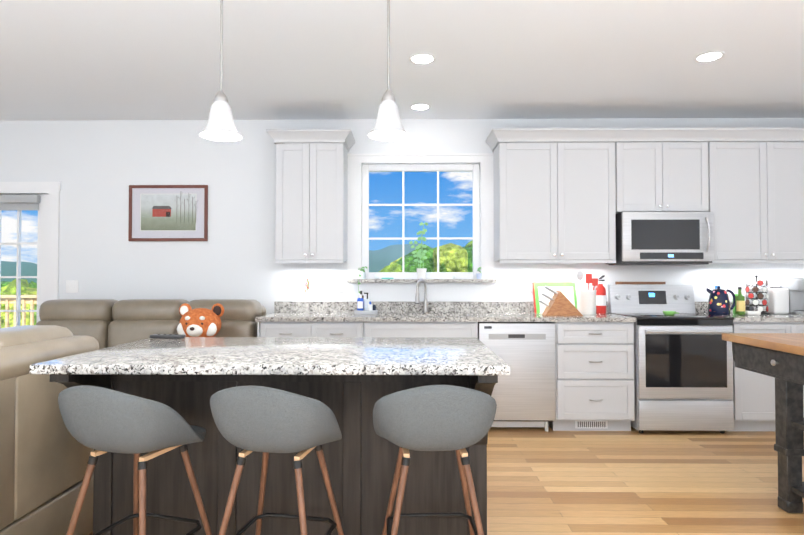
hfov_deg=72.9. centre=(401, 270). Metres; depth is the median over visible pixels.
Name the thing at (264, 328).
base cabinet
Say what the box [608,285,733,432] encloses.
range
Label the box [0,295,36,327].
railing
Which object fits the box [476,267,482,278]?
pot
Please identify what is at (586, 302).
utensil crock
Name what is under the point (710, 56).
recessed light
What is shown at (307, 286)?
peppers
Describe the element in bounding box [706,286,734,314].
kettle
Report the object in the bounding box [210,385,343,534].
stool
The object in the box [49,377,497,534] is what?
kitchen island
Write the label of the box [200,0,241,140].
pendant light
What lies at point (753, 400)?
base cabinet
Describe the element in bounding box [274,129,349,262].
upper cabinet
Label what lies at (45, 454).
sofa
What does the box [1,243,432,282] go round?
mountains
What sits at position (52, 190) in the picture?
door frame
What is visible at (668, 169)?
upper cabinet
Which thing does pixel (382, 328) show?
base cabinet
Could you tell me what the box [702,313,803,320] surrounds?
countertop
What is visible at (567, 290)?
mats
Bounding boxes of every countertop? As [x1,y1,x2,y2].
[29,337,509,376]
[255,313,635,320]
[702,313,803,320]
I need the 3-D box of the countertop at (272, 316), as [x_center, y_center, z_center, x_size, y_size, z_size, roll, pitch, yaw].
[0.344,0.396,4.635,3.020,0.035,0.642,0,-1,1]
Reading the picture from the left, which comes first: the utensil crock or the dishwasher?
the dishwasher
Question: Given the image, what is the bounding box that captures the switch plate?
[66,280,77,292]
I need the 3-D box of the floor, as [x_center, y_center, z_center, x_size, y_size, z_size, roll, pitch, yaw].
[-0.045,1.264,1.163,9.400,0.050,7.890,0,-1,1]
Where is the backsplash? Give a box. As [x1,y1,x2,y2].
[275,301,764,312]
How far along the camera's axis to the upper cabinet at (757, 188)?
4.61 m
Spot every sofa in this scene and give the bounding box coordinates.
[0,325,98,534]
[36,299,266,348]
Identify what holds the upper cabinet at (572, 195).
attached to the wall
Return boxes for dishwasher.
[478,322,554,431]
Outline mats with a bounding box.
[532,282,576,313]
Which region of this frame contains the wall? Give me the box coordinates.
[0,118,803,313]
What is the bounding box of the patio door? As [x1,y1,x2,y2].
[0,194,47,325]
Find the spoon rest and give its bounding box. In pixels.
[663,311,678,314]
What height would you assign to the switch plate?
0.116 m
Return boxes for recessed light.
[409,53,435,64]
[410,103,430,110]
[693,51,724,62]
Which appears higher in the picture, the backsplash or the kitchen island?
the backsplash
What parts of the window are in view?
window sash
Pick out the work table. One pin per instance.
(779, 357)
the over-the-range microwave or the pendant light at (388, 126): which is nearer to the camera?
the pendant light at (388, 126)
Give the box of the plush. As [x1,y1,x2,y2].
[177,303,223,336]
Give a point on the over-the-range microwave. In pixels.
(664, 238)
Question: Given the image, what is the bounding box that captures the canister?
[764,287,788,313]
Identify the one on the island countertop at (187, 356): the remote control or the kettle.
the remote control
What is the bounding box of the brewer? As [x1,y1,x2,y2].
[780,277,803,314]
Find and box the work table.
[722,333,803,512]
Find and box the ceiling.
[0,0,803,120]
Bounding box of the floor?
[89,426,803,534]
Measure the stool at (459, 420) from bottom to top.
0.883 m
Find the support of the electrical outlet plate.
attached to the wall
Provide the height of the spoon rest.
0.030 m
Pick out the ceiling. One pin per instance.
(70, 60)
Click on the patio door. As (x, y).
(19, 203)
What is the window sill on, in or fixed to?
attached to the wall
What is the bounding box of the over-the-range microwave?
[606,212,713,264]
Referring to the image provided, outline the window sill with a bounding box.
[347,279,495,282]
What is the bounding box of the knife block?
[538,286,582,315]
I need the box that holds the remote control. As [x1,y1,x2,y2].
[150,334,185,338]
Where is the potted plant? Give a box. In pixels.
[358,266,366,292]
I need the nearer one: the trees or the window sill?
the window sill
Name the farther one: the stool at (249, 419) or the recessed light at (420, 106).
the recessed light at (420, 106)
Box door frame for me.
[0,182,60,300]
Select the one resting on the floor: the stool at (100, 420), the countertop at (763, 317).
the stool at (100, 420)
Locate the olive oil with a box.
[733,287,760,314]
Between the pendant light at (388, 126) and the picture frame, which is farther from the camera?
the picture frame
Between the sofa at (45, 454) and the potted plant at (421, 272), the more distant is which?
the potted plant at (421, 272)
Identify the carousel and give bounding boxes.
[745,275,769,313]
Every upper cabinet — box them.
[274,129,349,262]
[490,128,625,262]
[626,128,709,211]
[710,127,803,262]
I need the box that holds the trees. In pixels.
[1,240,472,327]
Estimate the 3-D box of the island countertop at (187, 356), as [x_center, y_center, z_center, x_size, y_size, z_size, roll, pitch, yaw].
[-0.461,0.357,2.364,1.688,0.035,0.930,0,-1,1]
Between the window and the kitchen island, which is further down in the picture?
the kitchen island
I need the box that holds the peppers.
[304,278,309,293]
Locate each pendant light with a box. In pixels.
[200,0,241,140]
[368,0,408,140]
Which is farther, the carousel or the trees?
the trees
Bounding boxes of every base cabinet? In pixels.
[255,321,374,336]
[375,321,478,337]
[535,321,635,430]
[731,321,803,430]
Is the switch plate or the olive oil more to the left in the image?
the switch plate
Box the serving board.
[615,282,665,283]
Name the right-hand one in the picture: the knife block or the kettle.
the kettle
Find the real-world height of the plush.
0.550 m
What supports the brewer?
on the countertop at (763, 317)
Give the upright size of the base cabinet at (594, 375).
0.885 m
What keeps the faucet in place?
on the countertop at (272, 316)
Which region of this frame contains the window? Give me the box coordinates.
[347,153,493,278]
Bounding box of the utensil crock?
[576,271,597,314]
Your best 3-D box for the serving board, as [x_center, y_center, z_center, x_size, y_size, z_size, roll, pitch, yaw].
[2.148,0.115,4.901,0.450,0.024,0.044,0,-1,1]
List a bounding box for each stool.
[58,385,211,534]
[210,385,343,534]
[373,385,496,534]
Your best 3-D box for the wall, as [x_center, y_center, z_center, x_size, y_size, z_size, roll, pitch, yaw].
[0.004,-0.039,5.051,9.400,2.690,0.160,0,-1,1]
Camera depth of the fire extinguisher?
4.77 m
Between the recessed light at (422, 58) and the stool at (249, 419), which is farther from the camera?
the recessed light at (422, 58)
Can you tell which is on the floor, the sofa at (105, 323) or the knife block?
the sofa at (105, 323)
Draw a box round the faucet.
[415,278,434,312]
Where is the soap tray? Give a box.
[354,291,377,314]
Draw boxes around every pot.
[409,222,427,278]
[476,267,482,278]
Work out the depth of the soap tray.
4.71 m
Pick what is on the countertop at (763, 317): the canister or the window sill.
the canister
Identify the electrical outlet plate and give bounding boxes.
[530,280,537,292]
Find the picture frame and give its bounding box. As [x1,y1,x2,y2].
[128,185,207,240]
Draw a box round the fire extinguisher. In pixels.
[595,275,605,313]

